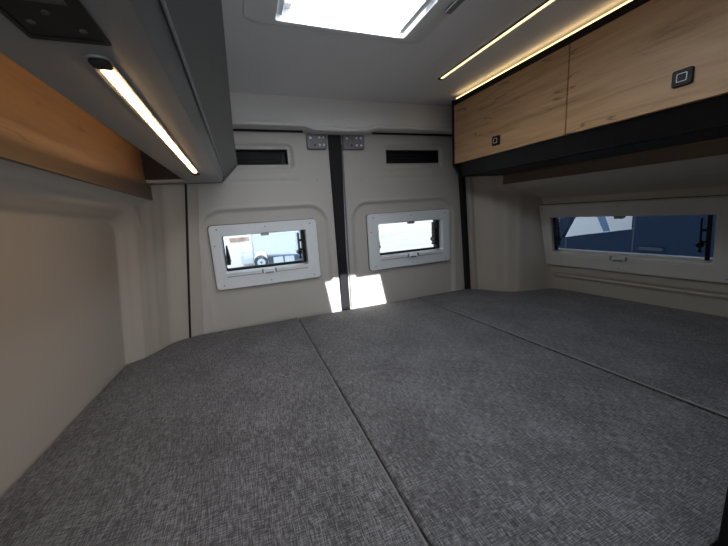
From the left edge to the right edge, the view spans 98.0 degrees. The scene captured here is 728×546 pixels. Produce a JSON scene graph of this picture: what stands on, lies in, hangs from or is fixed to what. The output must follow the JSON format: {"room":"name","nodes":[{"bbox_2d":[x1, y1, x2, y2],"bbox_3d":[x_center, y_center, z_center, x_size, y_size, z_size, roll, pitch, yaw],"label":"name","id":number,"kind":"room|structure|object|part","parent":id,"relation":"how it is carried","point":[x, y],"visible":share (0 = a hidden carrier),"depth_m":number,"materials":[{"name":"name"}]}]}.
{"room":"vehicle interior","nodes":[
{"label":"vehicle interior","id":0,"kind":"room"},
{"bbox_2d":[0,159,203,498],"bbox_3d":[-0.259,0.483,-0.272,0.348,1.790,3.346,-7,11,-15],"label":"wall","id":1,"kind":"structure","parent":0,"point":[94,282],"depth_m":0.77,"materials":[{"name":"plastic"}]},
{"bbox_2d":[0,0,237,200],"bbox_3d":[-0.293,-0.320,0.305,0.284,0.386,1.630,-8,12,-20],"label":"upper cabinet","id":2,"kind":"object","parent":1,"relation":"attached to","point":[59,116],"depth_m":0.37,"materials":[{"name":"laminate"}]},
{"bbox_3d":[-0.163,-0.145,0.112,0.047,0.002,0.247,-8,12,-20],"label":"vent panel","id":3,"kind":"part","parent":2,"relation":"part of","materials":[{"name":"black plastic"}]},
{"bbox_2d":[84,54,199,174],"bbox_3d":[-0.337,-0.221,0.565,0.017,0.004,0.700,-8,12,-21],"label":"lamp","id":4,"kind":"object","parent":2,"relation":"attached to","point":[102,65],"visible":1,"depth_m":0.33,"materials":[{"name":"plastic"}]},
{"bbox_3d":[-0.589,-0.303,1.045,0.216,0.008,0.040,-8,12,-20],"label":"panel","id":5,"kind":"part","parent":2,"relation":"part of","materials":[{"name":"laminate"}]},
{"bbox_3d":[-0.580,-0.470,1.048,0.276,0.337,0.010,-8,12,-20],"label":"panel","id":6,"kind":"part","parent":2,"relation":"part of","materials":[{"name":"grey"}]},
{"bbox_3d":[-0.185,-0.371,0.333,0.041,0.311,1.620,-8,12,-20],"label":"panel","id":7,"kind":"part","parent":2,"relation":"part of","materials":[{"name":"grey"}]},
{"bbox_2d":[184,184,190,337],"bbox_3d":[-0.688,-0.135,1.223,0.094,0.810,0.034,-8,12,-20],"label":"trim","id":8,"kind":"structure","parent":1,"relation":"attached to","point":[186,200],"depth_m":1.22,"materials":[{"name":"black rubber"}]},
{"bbox_2d":[198,131,341,333],"bbox_3d":[-0.440,0.286,1.444,0.692,2.050,0.088,-8,12,-20],"label":"door","id":9,"kind":"structure","parent":1,"relation":"in","point":[276,177],"depth_m":1.34,"materials":[{"name":"plastic"}]},
{"bbox_2d":[236,149,287,164],"bbox_3d":[-0.461,-0.468,1.288,0.292,0.059,0.040,-8,12,-20],"label":"vent","id":10,"kind":"object","parent":9,"relation":"on","point":[244,156],"depth_m":1.31,"materials":[{"name":"black plastic"}]},
{"bbox_2d":[207,218,320,290],"bbox_3d":[-0.418,-0.088,1.376,0.438,0.266,0.091,-8,12,-20],"label":"window","id":11,"kind":"structure","parent":9,"relation":"attached to","point":[226,278],"depth_m":1.35,"materials":[{"name":"white plastic"}]},
{"bbox_3d":[-0.435,-0.103,1.404,0.340,0.152,0.014,-8,12,-20],"label":"sash","id":12,"kind":"part","parent":11,"relation":"part of","materials":[{"name":"black plastic"}]},
{"bbox_3d":[-0.405,-0.003,1.355,0.334,0.002,0.002,-8,12,-20],"label":"cassette rail","id":13,"kind":"part","parent":11,"relation":"part of","materials":[{"name":"grey plastic"}]},
{"bbox_2d":[306,133,326,149],"bbox_3d":[-0.200,-0.557,1.340,0.086,0.062,0.016,-8,12,-20],"label":"latch plate","id":14,"kind":"object","parent":9,"relation":"attached to","point":[314,141],"visible":0.98,"depth_m":1.33,"materials":[{"name":"grey metal"}]},
{"bbox_2d":[327,135,349,310],"bbox_3d":[-0.095,0.192,1.549,0.090,1.650,0.078,-8,12,-20],"label":"trim","id":15,"kind":"structure","parent":9,"relation":"attached to","point":[334,141],"depth_m":1.42,"materials":[{"name":"black rubber"}]},
{"bbox_2d":[230,92,451,135],"bbox_3d":[-0.044,-0.671,1.367,2.220,0.140,0.104,-8,12,-20],"label":"trim","id":16,"kind":"structure","parent":1,"relation":"attached to","point":[312,115],"depth_m":1.31,"materials":[{"name":"white plastic"}]},
{"bbox_2d":[233,129,451,135],"bbox_3d":[-0.102,-0.609,1.372,1.400,0.006,0.012,-8,12,-20],"label":"trim","id":17,"kind":"structure","parent":1,"relation":"attached to","point":[251,130],"depth_m":1.32,"materials":[{"name":"black rubber"}]},
{"bbox_2d":[225,229,432,267],"bbox_3d":[1.213,-0.163,11.302,70.000,0.050,70.000,-8,12,-20],"label":"ground","id":18,"kind":"structure","parent":0,"point":[389,242],"depth_m":19.97,"materials":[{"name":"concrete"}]},
{"bbox_2d":[241,230,301,264],"bbox_3d":[-2.622,-2.078,14.470,5.900,3.000,2.230,-8,12,-20],"label":"motorhome","id":19,"kind":"object","parent":18,"relation":"on","point":[279,247],"visible":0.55,"depth_m":13.08,"materials":[{"name":"white paint"}]},
{"bbox_3d":[-2.503,-0.798,13.536,3.040,0.290,0.030,-8,12,-20],"label":"sill","id":20,"kind":"part","parent":19,"relation":"part of","materials":[{"name":"blue"}]},
{"bbox_2d":[223,220,432,248],"bbox_3d":[-2.470,-6.691,27.747,44.000,7.000,3.060,-8,12,-20],"label":"building","id":21,"kind":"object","parent":18,"relation":"on","point":[235,241],"visible":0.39,"depth_m":28.39,"materials":[{"name":"white"}]},
{"bbox_2d":[565,216,632,236],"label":"window","id":22,"kind":"structure","parent":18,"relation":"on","point":[580,225],"depth_m":5.70,"materials":[{"name":"white"}]},
{"bbox_2d":[556,215,715,257],"bbox_3d":[3.275,0.080,2.914,1.734,2.380,5.400,-8,12,-20],"label":"van","id":23,"kind":"object","parent":18,"relation":"on","point":[679,235],"visible":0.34,"depth_m":2.67,"materials":[{"name":"blue paint"}]},
{"bbox_3d":[2.263,-0.551,3.040,0.032,0.300,0.190,-8,12,-20],"label":"window post","id":24,"kind":"part","parent":23,"relation":"part of","materials":[{"name":"blue"}]},
{"bbox_3d":[2.415,-0.204,2.668,0.038,0.028,0.158,-8,12,-20],"label":"door handle","id":25,"kind":"part","parent":23,"relation":"part of","materials":[{"name":"grey rubber"}]},
{"bbox_2d":[221,0,627,105],"bbox_3d":[0.530,-0.506,-0.134,2.225,0.035,3.330,-8,12,-20],"label":"ceiling","id":26,"kind":"structure","parent":0,"point":[267,59],"depth_m":0.96,"materials":[{"name":"white"}]},
{"bbox_2d":[242,0,464,43],"bbox_3d":[0.047,-0.654,0.526,0.484,0.164,0.657,-8,12,-20],"label":"skylight","id":27,"kind":"object","parent":26,"relation":"attached to","point":[403,21],"visible":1,"depth_m":0.81,"materials":[{"name":"white plastic"}]},
{"bbox_3d":[-0.103,-0.581,0.498,0.014,0.016,0.562,-8,12,-20],"label":"blind rail","id":28,"kind":"part","parent":27,"relation":"part of","materials":[{"name":"white plastic"}]},
{"bbox_3d":[0.202,-0.623,0.609,0.016,0.016,0.562,-8,12,-20],"label":"blind rail","id":29,"kind":"part","parent":27,"relation":"part of","materials":[{"name":"white plastic"}]},
{"bbox_2d":[438,0,554,79],"bbox_3d":[0.587,-0.592,0.401,0.016,0.006,1.701,-8,12,-20],"label":"light strip","id":30,"kind":"object","parent":26,"relation":"attached to","point":[547,2],"visible":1,"depth_m":0.90,"materials":[{"name":"white plastic"}]},
{"bbox_2d":[465,154,727,316],"bbox_3d":[1.391,0.259,0.325,0.486,1.790,3.344,-8,12,-23],"label":"wall","id":31,"kind":"structure","parent":0,"point":[510,252],"depth_m":1.42,"materials":[{"name":"plastic"}]},
{"bbox_2d":[341,144,351,305],"bbox_3d":[-0.079,-0.203,1.451,0.018,0.730,0.009,-8,12,-20],"label":"door frame","id":32,"kind":"structure","parent":31,"relation":"attached to","point":[341,144],"depth_m":1.44,"materials":[{"name":"grey metal"}]},
{"bbox_2d":[341,133,464,308],"bbox_3d":[0.266,0.190,1.702,0.733,2.050,0.088,-8,12,-20],"label":"door","id":33,"kind":"structure","parent":31,"relation":"in","point":[393,173],"depth_m":1.55,"materials":[{"name":"plastic"}]},
{"bbox_2d":[342,135,364,149],"bbox_3d":[-0.046,-0.578,1.397,0.100,0.062,0.016,-8,12,-20],"label":"latch plate","id":34,"kind":"object","parent":33,"relation":"attached to","point":[350,142],"visible":1,"depth_m":1.39,"materials":[{"name":"grey metal"}]},
{"bbox_2d":[366,209,449,270],"bbox_3d":[0.223,-0.175,1.611,0.462,0.272,0.091,-8,12,-20],"label":"window","id":35,"kind":"structure","parent":33,"relation":"attached to","point":[440,226],"depth_m":1.58,"materials":[{"name":"white plastic"}]},
{"bbox_3d":[0.215,-0.187,1.643,0.357,0.159,0.014,-8,12,-20],"label":"sash","id":36,"kind":"part","parent":35,"relation":"part of","materials":[{"name":"glass"}]},
{"bbox_2d":[386,150,437,163],"bbox_3d":[0.229,-0.562,1.540,0.282,0.059,0.040,-8,12,-20],"label":"vent","id":37,"kind":"object","parent":33,"relation":"on","point":[392,156],"depth_m":1.55,"materials":[{"name":"black plastic"}]},
{"bbox_2d":[458,175,470,288],"bbox_3d":[0.519,-0.299,1.663,0.072,0.810,0.040,-8,12,-20],"label":"trim","id":38,"kind":"structure","parent":31,"relation":"attached to","point":[462,186],"depth_m":1.67,"materials":[{"name":"black plastic"}]},
{"bbox_2d":[465,178,477,289],"bbox_3d":[0.564,-0.195,1.677,0.062,0.595,0.055,-8,12,-20],"label":"trim","id":39,"kind":"structure","parent":31,"relation":"attached to","point":[468,181],"depth_m":1.65,"materials":[{"name":"plastic"}]},
{"bbox_2d":[452,0,727,184],"bbox_3d":[0.887,-0.477,0.737,0.445,0.370,1.630,-8,12,-20],"label":"upper cabinet","id":40,"kind":"object","parent":31,"relation":"attached to","point":[645,82],"depth_m":0.85,"materials":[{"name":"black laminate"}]},
{"bbox_3d":[0.520,-0.609,1.450,0.269,0.321,0.012,-8,12,-20],"label":"panel","id":41,"kind":"part","parent":40,"relation":"part of","materials":[{"name":"black laminate"}]},
{"bbox_3d":[0.498,-0.567,1.156,0.016,0.241,0.523,-8,12,-20],"label":"door","id":42,"kind":"part","parent":40,"relation":"part of","materials":[{"name":"brown wood"}]},
{"bbox_3d":[0.693,-0.627,0.629,0.018,0.008,1.616,-8,12,-20],"label":"light strip","id":43,"kind":"part","parent":40,"relation":"part of","materials":[{"name":"white plastic"}]},
{"bbox_3d":[0.691,-0.613,0.632,0.026,0.019,1.618,-8,12,-20],"label":"rail","id":44,"kind":"part","parent":40,"relation":"part of","materials":[{"name":"plastic"}]},
{"bbox_3d":[0.852,-0.331,0.740,0.205,0.002,1.616,-8,12,-20],"label":"panel","id":45,"kind":"part","parent":40,"relation":"part of","materials":[{"name":"black laminate"}]},
{"bbox_3d":[0.689,-0.485,0.665,0.016,0.241,0.537,-8,12,-20],"label":"door","id":46,"kind":"part","parent":40,"relation":"part of","materials":[{"name":"brown wood"}]},
{"bbox_2d":[539,194,727,283],"bbox_3d":[1.058,-0.148,1.312,0.081,0.302,0.686,-10,12,-29],"label":"window","id":47,"kind":"structure","parent":31,"relation":"in","point":[715,269],"depth_m":1.22,"materials":[{"name":"grey plastic"}]},
{"bbox_3d":[1.068,-0.055,1.330,0.008,0.014,0.052,-22,18,-26],"label":"blind handle","id":48,"kind":"part","parent":47,"relation":"part of","materials":[{"name":"grey plastic"}]},
{"bbox_3d":[1.070,-0.054,1.333,0.002,0.003,0.542,-22,18,-26],"label":"cassette rail","id":49,"kind":"part","parent":47,"relation":"part of","materials":[{"name":"grey plastic"}]},
{"bbox_3d":[1.069,-0.157,1.315,0.014,0.172,0.548,-22,18,-26],"label":"sash","id":50,"kind":"part","parent":47,"relation":"part of","materials":[{"name":"grey plastic"}]},
{"bbox_3d":[0.642,1.259,0.210,2.220,0.030,3.340,-8,12,-20],"label":"floor","id":51,"kind":"structure","parent":0,"visible":0},
{"bbox_2d":[717,487,727,545],"bbox_3d":[0.968,0.295,0.343,0.937,1.768,0.468,-8,12,-20],"label":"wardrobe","id":52,"kind":"object","parent":51,"relation":"on","point":[723,533],"visible":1,"depth_m":0.40,"materials":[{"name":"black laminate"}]},
{"bbox_3d":[0.203,0.812,0.627,1.400,0.745,1.640,-8,12,-20],"label":"bed base","id":53,"kind":"object","parent":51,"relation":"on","visible":0},
{"bbox_2d":[0,318,428,545],"bbox_3d":[-0.277,0.435,0.475,0.667,0.104,1.838,-8,12,-20],"label":"cushion","id":54,"kind":"object","parent":53,"relation":"on","point":[245,436],"visible":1,"depth_m":0.60,"materials":[{"name":"grey fabric"}]},
{"bbox_2d":[299,298,727,545],"bbox_3d":[0.352,0.351,0.705,0.675,0.100,1.838,-8,12,-20],"label":"cushion","id":55,"kind":"object","parent":53,"relation":"on","point":[486,435],"visible":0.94,"depth_m":0.61,"materials":[{"name":"grey fabric"}]},
{"bbox_2d":[418,288,727,418],"bbox_3d":[0.863,0.217,1.213,0.790,0.104,1.224,-8,12,-20],"label":"cushion","id":56,"kind":"object","parent":53,"relation":"on","point":[681,355],"visible":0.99,"depth_m":1.05,"materials":[{"name":"grey fabric"}]}
]}

